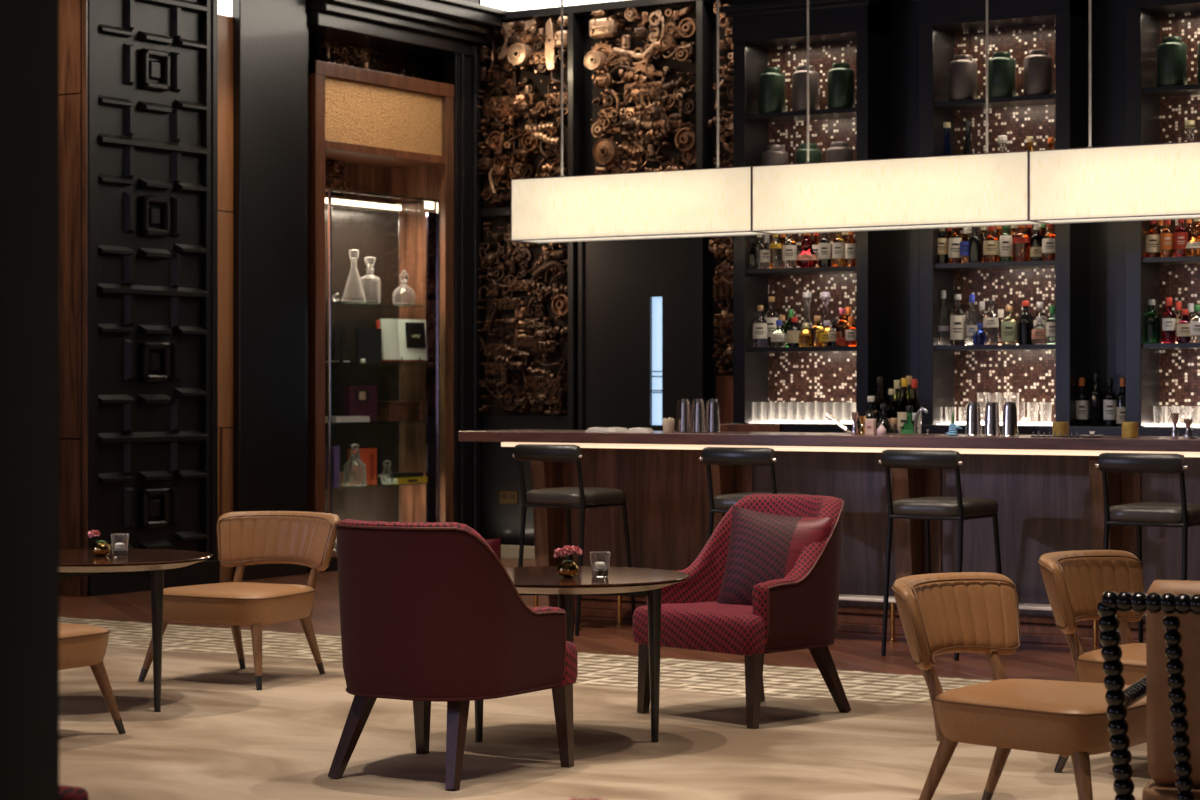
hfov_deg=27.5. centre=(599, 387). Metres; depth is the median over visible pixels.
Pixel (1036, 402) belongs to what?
tumbler
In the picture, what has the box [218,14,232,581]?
wall panel
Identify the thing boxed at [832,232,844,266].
bottle
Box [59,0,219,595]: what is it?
panel
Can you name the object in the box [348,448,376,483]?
book
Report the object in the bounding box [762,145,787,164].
tea canister
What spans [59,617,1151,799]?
carpet
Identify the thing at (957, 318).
bottle
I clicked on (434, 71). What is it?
wall
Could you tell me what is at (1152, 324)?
bottle
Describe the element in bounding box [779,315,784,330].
bottle
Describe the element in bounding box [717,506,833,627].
throw pillow
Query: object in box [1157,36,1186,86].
tea canister
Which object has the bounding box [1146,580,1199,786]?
cushion
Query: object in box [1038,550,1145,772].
chair
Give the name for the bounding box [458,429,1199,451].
countertop
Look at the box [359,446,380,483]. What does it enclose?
book
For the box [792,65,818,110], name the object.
tea canister
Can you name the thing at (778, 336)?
bottle
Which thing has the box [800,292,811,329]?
bottle
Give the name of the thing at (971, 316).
bottle
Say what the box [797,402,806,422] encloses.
tumbler
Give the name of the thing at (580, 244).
door frame
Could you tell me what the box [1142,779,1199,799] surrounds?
seat cushion
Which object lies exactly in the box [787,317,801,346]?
bottle
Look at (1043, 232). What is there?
bottle
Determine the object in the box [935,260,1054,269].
shelf
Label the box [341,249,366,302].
glass decanter
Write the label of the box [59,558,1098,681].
floor
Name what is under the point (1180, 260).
shelf
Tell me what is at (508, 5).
ceiling
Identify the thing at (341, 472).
book
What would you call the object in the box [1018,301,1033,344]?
bottle
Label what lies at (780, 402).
tumbler
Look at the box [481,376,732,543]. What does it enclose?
wall
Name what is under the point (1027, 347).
shelf
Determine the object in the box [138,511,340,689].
chair
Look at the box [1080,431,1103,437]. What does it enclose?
saucer
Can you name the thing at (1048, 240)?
bottle
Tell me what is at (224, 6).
light
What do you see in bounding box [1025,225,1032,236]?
bottle
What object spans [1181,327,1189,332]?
print
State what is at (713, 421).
tin
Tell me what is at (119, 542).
glass
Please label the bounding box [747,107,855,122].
shelf
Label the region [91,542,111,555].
bowl
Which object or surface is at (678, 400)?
tin
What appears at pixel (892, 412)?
bottle
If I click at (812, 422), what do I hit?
light
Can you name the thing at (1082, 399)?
bottle
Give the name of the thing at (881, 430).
bottle
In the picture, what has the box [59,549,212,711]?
round table
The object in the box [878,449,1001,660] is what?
bar stool
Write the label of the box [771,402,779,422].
tumbler
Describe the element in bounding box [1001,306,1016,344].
bottle
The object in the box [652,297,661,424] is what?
window
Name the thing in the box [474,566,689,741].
round table
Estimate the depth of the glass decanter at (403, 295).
18.71 m
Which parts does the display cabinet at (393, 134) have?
panel, panel, rail, panel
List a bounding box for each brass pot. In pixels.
[1052,422,1068,435]
[1121,422,1138,437]
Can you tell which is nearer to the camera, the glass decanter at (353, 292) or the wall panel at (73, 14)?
the wall panel at (73, 14)
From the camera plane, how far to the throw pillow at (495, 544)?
8.31 m
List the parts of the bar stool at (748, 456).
leg, seat frame, seat, leg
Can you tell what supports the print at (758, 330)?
attached to the bottle at (760, 325)
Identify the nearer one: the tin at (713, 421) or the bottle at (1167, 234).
the tin at (713, 421)
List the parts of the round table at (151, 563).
cross rail, leg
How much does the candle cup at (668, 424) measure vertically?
0.084 m
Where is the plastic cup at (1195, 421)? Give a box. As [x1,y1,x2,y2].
[1191,417,1199,437]
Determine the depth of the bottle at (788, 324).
15.08 m
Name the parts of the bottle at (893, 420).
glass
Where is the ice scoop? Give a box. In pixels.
[826,411,850,433]
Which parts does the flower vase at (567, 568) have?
stem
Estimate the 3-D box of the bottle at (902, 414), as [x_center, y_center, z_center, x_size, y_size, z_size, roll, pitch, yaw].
[1.684,0.167,13.551,0.076,0.445,0.078,0,0,12]
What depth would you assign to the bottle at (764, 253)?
15.04 m
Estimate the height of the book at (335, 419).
0.045 m
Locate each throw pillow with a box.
[486,538,500,560]
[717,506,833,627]
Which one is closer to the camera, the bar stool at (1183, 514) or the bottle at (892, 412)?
the bar stool at (1183, 514)
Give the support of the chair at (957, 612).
on the carpet
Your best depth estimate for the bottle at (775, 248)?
15.00 m
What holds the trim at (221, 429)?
attached to the wall panel at (225, 23)
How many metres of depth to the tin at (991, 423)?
12.45 m
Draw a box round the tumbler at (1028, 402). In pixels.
[1028,402,1037,424]
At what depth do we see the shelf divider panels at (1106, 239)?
14.16 m
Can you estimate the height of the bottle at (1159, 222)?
0.237 m
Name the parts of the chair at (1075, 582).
post, seat, seat, post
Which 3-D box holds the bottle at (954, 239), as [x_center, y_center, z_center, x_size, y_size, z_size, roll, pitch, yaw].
[2.091,-0.853,14.393,0.092,0.247,0.094,0,0,12]
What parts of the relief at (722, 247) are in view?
connecting rod, connecting rod, connecting rod, connecting rod, connecting rod, connecting rod, connecting rod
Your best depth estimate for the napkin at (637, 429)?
13.48 m
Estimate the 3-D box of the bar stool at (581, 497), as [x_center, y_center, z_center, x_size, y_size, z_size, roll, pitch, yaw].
[-0.143,0.812,13.377,0.444,1.019,0.643,0,0,32]
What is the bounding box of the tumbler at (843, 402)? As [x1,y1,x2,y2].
[843,402,852,422]
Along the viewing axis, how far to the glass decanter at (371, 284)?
18.26 m
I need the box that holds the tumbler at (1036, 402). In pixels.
[1027,402,1036,422]
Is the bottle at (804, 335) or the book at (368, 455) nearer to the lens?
the bottle at (804, 335)
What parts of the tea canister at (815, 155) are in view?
lid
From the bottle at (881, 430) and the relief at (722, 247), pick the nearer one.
the bottle at (881, 430)
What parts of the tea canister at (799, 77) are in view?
lid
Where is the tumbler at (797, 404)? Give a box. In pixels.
[789,404,797,422]
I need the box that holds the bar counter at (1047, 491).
[458,429,1199,649]
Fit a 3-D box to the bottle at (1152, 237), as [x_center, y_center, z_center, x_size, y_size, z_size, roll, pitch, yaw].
[3.105,-0.842,13.756,0.092,0.225,0.094,0,0,12]
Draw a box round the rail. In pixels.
[325,140,445,167]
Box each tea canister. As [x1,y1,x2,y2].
[759,67,784,113]
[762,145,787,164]
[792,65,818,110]
[795,143,821,162]
[826,142,852,161]
[827,63,854,108]
[949,54,976,100]
[988,52,1015,97]
[1024,49,1051,95]
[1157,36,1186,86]
[1198,42,1199,83]
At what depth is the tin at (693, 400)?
13.49 m
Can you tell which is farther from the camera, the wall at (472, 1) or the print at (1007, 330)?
the wall at (472, 1)
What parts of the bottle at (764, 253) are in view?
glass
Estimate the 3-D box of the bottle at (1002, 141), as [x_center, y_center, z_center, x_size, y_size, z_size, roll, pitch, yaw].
[2.339,-1.338,14.238,0.092,0.256,0.094,0,0,11]
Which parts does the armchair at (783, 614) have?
leg, seat, leg, arm, leg, hem cord, leg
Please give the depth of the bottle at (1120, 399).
13.85 m
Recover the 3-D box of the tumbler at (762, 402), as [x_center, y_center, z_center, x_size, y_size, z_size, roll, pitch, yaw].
[1.021,0.149,15.020,0.058,0.125,0.058,0,0,32]
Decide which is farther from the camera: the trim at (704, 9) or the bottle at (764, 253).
the trim at (704, 9)
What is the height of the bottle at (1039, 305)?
0.250 m
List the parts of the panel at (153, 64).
rail, rail, rail, rail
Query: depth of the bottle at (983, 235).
14.39 m
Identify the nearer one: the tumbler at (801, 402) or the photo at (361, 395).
the tumbler at (801, 402)
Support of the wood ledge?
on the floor
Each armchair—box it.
[59,785,88,799]
[328,519,577,790]
[633,494,850,728]
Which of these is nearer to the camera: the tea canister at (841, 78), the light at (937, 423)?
the light at (937, 423)
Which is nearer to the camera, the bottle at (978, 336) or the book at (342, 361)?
the bottle at (978, 336)
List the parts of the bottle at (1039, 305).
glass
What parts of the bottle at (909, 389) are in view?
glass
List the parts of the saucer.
plate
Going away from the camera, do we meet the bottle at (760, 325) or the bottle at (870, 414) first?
the bottle at (870, 414)
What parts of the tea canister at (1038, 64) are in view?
lid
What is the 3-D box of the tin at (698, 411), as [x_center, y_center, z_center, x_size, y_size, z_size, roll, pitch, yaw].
[0.541,0.153,13.396,0.076,0.185,0.076,0,0,32]
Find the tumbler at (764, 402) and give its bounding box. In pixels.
[764,402,772,421]
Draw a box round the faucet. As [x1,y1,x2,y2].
[913,407,927,433]
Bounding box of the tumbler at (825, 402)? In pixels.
[825,402,833,422]
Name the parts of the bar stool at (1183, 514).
leg, leg, seat frame, seat, leg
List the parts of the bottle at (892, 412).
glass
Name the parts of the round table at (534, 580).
leg, leg, leg, cross rail, leg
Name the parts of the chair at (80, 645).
seat, seat, leg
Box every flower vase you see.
[88,529,111,555]
[554,545,581,577]
[569,797,600,799]
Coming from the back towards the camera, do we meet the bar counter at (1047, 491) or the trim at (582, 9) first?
the trim at (582, 9)
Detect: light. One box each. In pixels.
[218,0,231,16]
[762,421,852,423]
[936,422,1051,425]
[1154,424,1190,426]
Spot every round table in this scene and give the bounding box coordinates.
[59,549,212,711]
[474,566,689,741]
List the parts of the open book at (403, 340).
picture plate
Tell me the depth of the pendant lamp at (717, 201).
13.83 m
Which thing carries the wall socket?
attached to the wall at (499, 469)
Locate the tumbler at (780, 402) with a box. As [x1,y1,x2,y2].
[780,402,788,422]
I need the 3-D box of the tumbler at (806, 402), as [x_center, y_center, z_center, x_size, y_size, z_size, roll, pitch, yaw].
[1.281,0.149,14.856,0.058,0.125,0.058,0,0,32]
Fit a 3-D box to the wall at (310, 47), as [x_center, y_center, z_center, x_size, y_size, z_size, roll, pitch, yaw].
[-2.629,-1.180,17.804,0.100,5.000,4.350,0,0,32]
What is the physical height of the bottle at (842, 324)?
0.229 m
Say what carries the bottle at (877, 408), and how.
on the station
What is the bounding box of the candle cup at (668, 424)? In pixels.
[662,417,674,432]
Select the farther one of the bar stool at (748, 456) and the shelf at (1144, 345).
the shelf at (1144, 345)
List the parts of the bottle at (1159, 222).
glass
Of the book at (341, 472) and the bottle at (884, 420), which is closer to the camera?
the bottle at (884, 420)
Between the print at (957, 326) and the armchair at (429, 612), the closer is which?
the armchair at (429, 612)
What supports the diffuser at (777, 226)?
attached to the pendant lamp at (986, 189)
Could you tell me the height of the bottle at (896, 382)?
0.435 m
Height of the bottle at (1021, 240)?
0.231 m
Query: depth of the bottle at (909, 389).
13.65 m
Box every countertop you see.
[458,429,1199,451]
[724,423,1191,435]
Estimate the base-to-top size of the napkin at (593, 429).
0.025 m
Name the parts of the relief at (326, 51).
connecting rod, connecting rod, connecting rod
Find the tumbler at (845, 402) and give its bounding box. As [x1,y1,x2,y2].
[837,402,845,421]
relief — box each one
[314,41,421,77]
[325,160,351,195]
[477,15,567,208]
[477,216,567,415]
[584,3,695,173]
[708,0,732,375]
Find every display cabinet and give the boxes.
[308,60,453,572]
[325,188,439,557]
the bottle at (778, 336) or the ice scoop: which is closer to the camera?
the ice scoop
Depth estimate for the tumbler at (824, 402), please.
14.81 m
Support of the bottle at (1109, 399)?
on the countertop at (784, 427)
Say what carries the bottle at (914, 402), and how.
on the station
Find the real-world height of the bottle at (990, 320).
0.262 m
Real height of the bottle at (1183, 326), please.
0.190 m
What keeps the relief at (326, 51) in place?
on the display cabinet at (393, 134)
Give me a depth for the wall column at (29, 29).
3.15 m
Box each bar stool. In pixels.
[512,444,635,635]
[700,447,810,538]
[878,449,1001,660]
[1095,453,1199,648]
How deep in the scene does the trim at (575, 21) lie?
18.63 m
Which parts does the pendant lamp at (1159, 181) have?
suspension cord, edge trim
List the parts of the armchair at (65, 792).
arm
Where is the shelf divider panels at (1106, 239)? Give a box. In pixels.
[890,0,1124,401]
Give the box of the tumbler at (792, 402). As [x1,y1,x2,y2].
[792,402,800,421]
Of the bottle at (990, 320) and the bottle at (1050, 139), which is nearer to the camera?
the bottle at (1050, 139)
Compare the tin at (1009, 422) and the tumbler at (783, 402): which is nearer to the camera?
the tin at (1009, 422)
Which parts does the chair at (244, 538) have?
leg, leg, seat, seat, post, leg, leg, post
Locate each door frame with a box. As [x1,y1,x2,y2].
[578,242,583,429]
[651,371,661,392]
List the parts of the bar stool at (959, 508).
leg, leg, seat frame, seat, leg, leg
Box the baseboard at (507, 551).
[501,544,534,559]
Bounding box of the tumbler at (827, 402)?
[827,402,836,422]
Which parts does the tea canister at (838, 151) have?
lid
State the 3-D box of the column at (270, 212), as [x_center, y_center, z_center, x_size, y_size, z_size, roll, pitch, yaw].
[-2.498,-1.180,17.260,0.600,5.000,0.817,0,0,32]
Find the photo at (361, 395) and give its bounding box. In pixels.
[356,390,368,401]
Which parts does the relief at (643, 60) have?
connecting rod, connecting rod, connecting rod, connecting rod, connecting rod, connecting rod, connecting rod, connecting rod, connecting rod, connecting rod, connecting rod, connecting rod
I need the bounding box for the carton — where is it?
[865,419,875,434]
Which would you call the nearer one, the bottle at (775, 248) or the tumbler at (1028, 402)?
the tumbler at (1028, 402)
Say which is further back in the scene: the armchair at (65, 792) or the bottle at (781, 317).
the bottle at (781, 317)
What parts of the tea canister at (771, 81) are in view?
lid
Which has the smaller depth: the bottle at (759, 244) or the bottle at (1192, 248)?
the bottle at (1192, 248)
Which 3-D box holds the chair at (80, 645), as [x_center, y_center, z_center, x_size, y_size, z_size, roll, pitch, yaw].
[-2.264,0.949,9.113,0.689,0.743,0.770,0,0,24]
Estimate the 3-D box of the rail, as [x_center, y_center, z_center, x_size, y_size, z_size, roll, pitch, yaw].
[-1.840,-1.750,18.363,0.622,0.060,1.471,0,0,32]
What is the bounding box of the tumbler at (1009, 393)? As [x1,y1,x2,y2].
[1009,393,1018,418]
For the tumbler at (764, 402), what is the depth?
15.09 m
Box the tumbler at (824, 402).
[816,402,824,422]
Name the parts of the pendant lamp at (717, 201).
suspension cord, edge trim, suspension cord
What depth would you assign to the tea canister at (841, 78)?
14.76 m
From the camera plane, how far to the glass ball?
17.79 m
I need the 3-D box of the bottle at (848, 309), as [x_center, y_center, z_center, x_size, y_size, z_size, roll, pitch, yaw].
[1.510,-0.371,14.884,0.076,0.243,0.076,0,0,12]
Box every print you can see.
[755,327,763,333]
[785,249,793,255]
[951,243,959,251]
[953,322,961,331]
[1004,327,1012,334]
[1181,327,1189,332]
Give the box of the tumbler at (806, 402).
[806,402,815,422]
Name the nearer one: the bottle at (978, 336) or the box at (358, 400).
the bottle at (978, 336)
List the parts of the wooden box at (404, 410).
lid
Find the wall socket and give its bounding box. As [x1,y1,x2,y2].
[499,491,517,503]
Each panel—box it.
[59,0,87,596]
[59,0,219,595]
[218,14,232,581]
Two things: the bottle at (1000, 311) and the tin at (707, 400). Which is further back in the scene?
the bottle at (1000, 311)
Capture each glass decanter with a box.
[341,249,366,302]
[343,443,366,485]
[360,257,380,303]
[380,460,393,483]
[392,270,415,305]
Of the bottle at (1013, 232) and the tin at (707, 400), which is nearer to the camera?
the tin at (707, 400)
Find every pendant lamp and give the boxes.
[511,0,774,242]
[752,0,1043,234]
[1029,0,1199,223]
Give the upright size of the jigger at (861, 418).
0.098 m
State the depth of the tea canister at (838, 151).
14.77 m
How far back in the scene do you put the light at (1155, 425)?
13.87 m
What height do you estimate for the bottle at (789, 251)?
0.245 m
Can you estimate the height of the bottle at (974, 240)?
0.234 m
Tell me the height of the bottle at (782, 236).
0.247 m
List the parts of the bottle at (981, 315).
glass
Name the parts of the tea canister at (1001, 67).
lid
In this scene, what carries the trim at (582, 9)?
attached to the wall at (434, 71)
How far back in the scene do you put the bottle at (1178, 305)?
13.77 m
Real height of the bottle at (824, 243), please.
0.255 m
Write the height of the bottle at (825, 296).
0.336 m
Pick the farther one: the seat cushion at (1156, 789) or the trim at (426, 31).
the trim at (426, 31)
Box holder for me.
[1031,432,1079,436]
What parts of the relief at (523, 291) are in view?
connecting rod, connecting rod, connecting rod, connecting rod, connecting rod, connecting rod, connecting rod, connecting rod, connecting rod, connecting rod, connecting rod, connecting rod, connecting rod, connecting rod, connecting rod, connecting rod, connecting rod, connecting rod, connecting rod, connecting rod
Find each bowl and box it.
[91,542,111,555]
[557,562,578,577]
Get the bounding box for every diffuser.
[530,232,755,240]
[772,221,1029,231]
[1049,215,1199,220]
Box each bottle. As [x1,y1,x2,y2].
[749,239,754,268]
[753,305,767,346]
[754,235,763,268]
[760,235,768,268]
[765,297,778,346]
[769,234,781,267]
[771,320,786,346]
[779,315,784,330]
[780,234,785,267]
[782,234,796,267]
[785,309,793,346]
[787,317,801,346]
[796,233,817,267]
[799,323,810,346]
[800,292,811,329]
[810,316,823,346]
[812,233,819,266]
[819,233,830,266]
[820,321,829,346]
[821,292,831,328]
[828,320,837,345]
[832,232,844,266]
[835,308,848,345]
[842,232,847,243]
[845,232,855,265]
[846,307,854,325]
[846,316,855,345]
[864,396,878,427]
[874,377,884,419]
[876,404,890,432]
[877,423,885,434]
[887,389,897,429]
[888,418,899,432]
[894,380,899,409]
[898,378,908,432]
[901,406,917,433]
[906,376,911,403]
[909,379,920,433]
[937,228,947,263]
[938,290,948,344]
[942,122,951,154]
[946,228,951,239]
[948,228,961,262]
[950,294,965,344]
[960,227,969,262]
[963,121,972,153]
[966,294,977,344]
[969,227,980,262]
[973,323,983,344]
[978,301,984,322]
[979,227,986,261]
[983,226,998,261]
[983,300,998,344]
[995,226,1001,238]
[997,135,1007,151]
[998,309,1003,344]
[999,226,1012,261]
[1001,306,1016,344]
[1010,225,1016,237]
[1013,225,1029,260]
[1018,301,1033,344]
[1025,136,1033,150]
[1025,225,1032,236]
[1030,225,1042,260]
[1031,317,1045,343]
[1033,302,1046,326]
[1040,224,1046,235]
[1042,224,1054,259]
[1046,305,1054,343]
[1047,137,1053,149]
[1076,378,1088,425]
[1089,373,1102,425]
[1103,378,1115,425]
[1116,378,1124,425]
[1144,299,1160,342]
[1145,220,1159,256]
[1157,220,1162,233]
[1160,220,1173,256]
[1162,297,1175,342]
[1174,219,1187,256]
[1175,301,1181,342]
[1176,309,1189,342]
[1185,120,1194,141]
[1185,219,1191,239]
[1185,219,1199,255]
[1188,303,1193,319]
[1190,305,1199,342]
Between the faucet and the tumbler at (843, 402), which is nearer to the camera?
the faucet
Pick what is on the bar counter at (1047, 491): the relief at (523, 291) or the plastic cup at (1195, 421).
the plastic cup at (1195, 421)
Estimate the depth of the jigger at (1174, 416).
11.96 m
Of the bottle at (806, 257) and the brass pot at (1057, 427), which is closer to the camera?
the brass pot at (1057, 427)
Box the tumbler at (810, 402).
[810,402,818,422]
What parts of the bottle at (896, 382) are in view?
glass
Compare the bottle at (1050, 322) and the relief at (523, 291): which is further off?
the relief at (523, 291)
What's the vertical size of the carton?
0.082 m
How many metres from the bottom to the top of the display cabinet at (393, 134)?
3.660 m
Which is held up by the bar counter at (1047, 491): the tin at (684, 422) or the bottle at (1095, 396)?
the tin at (684, 422)
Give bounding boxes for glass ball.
[332,293,339,300]
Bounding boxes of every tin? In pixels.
[676,400,679,431]
[678,399,690,432]
[691,400,693,431]
[692,399,705,432]
[705,400,708,432]
[707,399,719,432]
[965,402,981,435]
[983,402,1000,435]
[1001,402,1018,435]
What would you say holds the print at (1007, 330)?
attached to the bottle at (1008, 324)
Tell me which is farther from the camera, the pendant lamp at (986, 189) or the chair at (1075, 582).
the pendant lamp at (986, 189)
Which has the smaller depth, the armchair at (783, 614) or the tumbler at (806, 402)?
the armchair at (783, 614)
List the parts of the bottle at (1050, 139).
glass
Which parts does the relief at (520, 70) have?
connecting rod, connecting rod, connecting rod, connecting rod, connecting rod, connecting rod, connecting rod, connecting rod, connecting rod, connecting rod, connecting rod, connecting rod, connecting rod, connecting rod, connecting rod, connecting rod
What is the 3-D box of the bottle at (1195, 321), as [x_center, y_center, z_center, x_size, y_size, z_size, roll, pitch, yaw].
[3.324,-0.356,13.618,0.092,0.211,0.094,0,0,12]
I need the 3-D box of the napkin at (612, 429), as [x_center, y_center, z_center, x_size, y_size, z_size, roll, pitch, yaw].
[0.086,0.232,13.662,0.105,0.025,0.140,0,0,-41]
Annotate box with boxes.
[344,386,376,421]
[377,401,422,420]
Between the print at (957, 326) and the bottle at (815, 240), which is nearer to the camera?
the print at (957, 326)
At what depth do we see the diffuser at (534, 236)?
13.98 m
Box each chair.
[59,623,125,733]
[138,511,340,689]
[892,572,1146,799]
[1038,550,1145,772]
[1097,580,1199,799]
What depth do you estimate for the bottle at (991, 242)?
14.23 m
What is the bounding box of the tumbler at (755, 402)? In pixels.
[755,402,763,421]
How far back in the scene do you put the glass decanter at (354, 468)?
17.94 m
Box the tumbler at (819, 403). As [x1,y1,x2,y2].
[819,403,827,422]
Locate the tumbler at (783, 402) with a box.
[783,402,791,421]
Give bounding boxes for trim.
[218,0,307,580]
[219,428,222,515]
[306,0,507,63]
[444,46,480,534]
[481,207,510,216]
[501,0,723,20]
[568,13,583,429]
[696,0,712,419]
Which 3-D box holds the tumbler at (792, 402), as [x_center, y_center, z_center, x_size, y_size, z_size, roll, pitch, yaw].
[1.210,0.149,15.090,0.058,0.125,0.058,0,0,32]
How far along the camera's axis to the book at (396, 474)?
18.51 m
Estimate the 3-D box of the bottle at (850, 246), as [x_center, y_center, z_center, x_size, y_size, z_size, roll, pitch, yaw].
[1.512,-0.851,14.758,0.068,0.241,0.070,0,0,12]
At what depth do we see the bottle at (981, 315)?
14.40 m
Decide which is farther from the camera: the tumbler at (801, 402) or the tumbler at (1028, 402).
the tumbler at (801, 402)
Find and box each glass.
[111,534,128,555]
[589,551,610,576]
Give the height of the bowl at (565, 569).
0.055 m
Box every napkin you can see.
[585,427,609,431]
[608,427,627,431]
[626,427,653,431]
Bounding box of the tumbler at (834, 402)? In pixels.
[834,402,842,422]
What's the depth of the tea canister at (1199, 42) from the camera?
13.60 m
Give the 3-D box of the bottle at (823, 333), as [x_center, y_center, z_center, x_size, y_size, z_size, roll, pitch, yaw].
[1.373,-0.329,14.821,0.092,0.157,0.094,0,0,12]
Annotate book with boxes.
[325,360,356,362]
[325,416,369,422]
[325,446,339,487]
[334,327,344,359]
[340,471,343,485]
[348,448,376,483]
[355,328,381,362]
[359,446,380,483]
[376,319,425,363]
[377,472,422,477]
[392,477,426,483]
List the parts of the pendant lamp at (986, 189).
suspension cord, edge trim, suspension cord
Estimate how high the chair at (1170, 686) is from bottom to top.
0.839 m
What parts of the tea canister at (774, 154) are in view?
lid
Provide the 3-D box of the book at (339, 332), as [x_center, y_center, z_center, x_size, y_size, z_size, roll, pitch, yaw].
[-1.940,-0.320,18.279,0.050,0.270,0.200,0,0,3]
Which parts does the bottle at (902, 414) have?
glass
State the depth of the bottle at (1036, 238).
14.10 m
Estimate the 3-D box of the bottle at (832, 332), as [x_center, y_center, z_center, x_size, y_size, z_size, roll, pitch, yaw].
[1.419,-0.332,14.792,0.094,0.163,0.096,0,0,12]
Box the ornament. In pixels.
[946,410,961,435]
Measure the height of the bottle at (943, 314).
0.324 m
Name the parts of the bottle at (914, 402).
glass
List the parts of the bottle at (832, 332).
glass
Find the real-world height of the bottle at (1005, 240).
0.244 m
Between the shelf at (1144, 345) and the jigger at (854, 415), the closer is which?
the jigger at (854, 415)
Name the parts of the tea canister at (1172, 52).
lid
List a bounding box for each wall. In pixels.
[308,45,418,78]
[419,0,715,545]
[463,0,478,3]
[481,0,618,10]
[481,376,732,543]
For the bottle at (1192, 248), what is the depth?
13.59 m
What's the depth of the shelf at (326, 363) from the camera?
18.50 m
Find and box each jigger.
[851,412,858,434]
[859,416,865,434]
[1171,413,1178,437]
[1184,419,1191,437]
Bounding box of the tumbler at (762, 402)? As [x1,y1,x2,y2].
[762,402,770,422]
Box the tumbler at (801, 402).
[801,402,809,422]
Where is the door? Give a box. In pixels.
[584,238,695,430]
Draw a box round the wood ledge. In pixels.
[720,424,779,431]
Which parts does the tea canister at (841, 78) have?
lid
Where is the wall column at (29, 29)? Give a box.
[0,0,58,799]
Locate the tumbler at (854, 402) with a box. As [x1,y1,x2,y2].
[846,402,854,422]
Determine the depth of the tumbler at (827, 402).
14.95 m
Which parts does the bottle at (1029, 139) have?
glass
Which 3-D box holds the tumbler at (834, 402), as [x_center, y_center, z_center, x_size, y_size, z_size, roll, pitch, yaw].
[1.437,0.149,14.758,0.058,0.125,0.058,0,0,32]
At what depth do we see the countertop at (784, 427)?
13.93 m
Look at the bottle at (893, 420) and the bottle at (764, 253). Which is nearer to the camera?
the bottle at (893, 420)
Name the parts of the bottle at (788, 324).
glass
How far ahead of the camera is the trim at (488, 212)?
19.04 m
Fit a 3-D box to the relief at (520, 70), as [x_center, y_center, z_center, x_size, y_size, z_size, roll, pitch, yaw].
[-0.589,-2.128,18.904,0.866,1.458,0.176,0,0,32]
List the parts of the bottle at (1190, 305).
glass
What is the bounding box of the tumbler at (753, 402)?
[753,402,761,422]
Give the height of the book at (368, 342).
0.260 m
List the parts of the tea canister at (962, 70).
lid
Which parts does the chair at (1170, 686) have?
post, arm rail, rail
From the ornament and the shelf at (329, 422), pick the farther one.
the shelf at (329, 422)
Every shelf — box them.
[325,362,418,365]
[325,421,425,424]
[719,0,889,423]
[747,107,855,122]
[747,266,855,274]
[747,346,855,351]
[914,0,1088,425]
[935,94,1054,110]
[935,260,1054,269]
[935,344,1054,350]
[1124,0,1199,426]
[1142,84,1199,97]
[1142,256,1199,264]
[1142,343,1199,348]
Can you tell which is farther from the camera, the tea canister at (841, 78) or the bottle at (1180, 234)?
the tea canister at (841, 78)
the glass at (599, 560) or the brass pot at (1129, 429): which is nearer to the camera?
the glass at (599, 560)
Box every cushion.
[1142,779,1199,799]
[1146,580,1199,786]
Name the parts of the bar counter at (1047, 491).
rail post, rail post, panel, panel, skirting, rail, rail post, foot rail, panel, rail post, panel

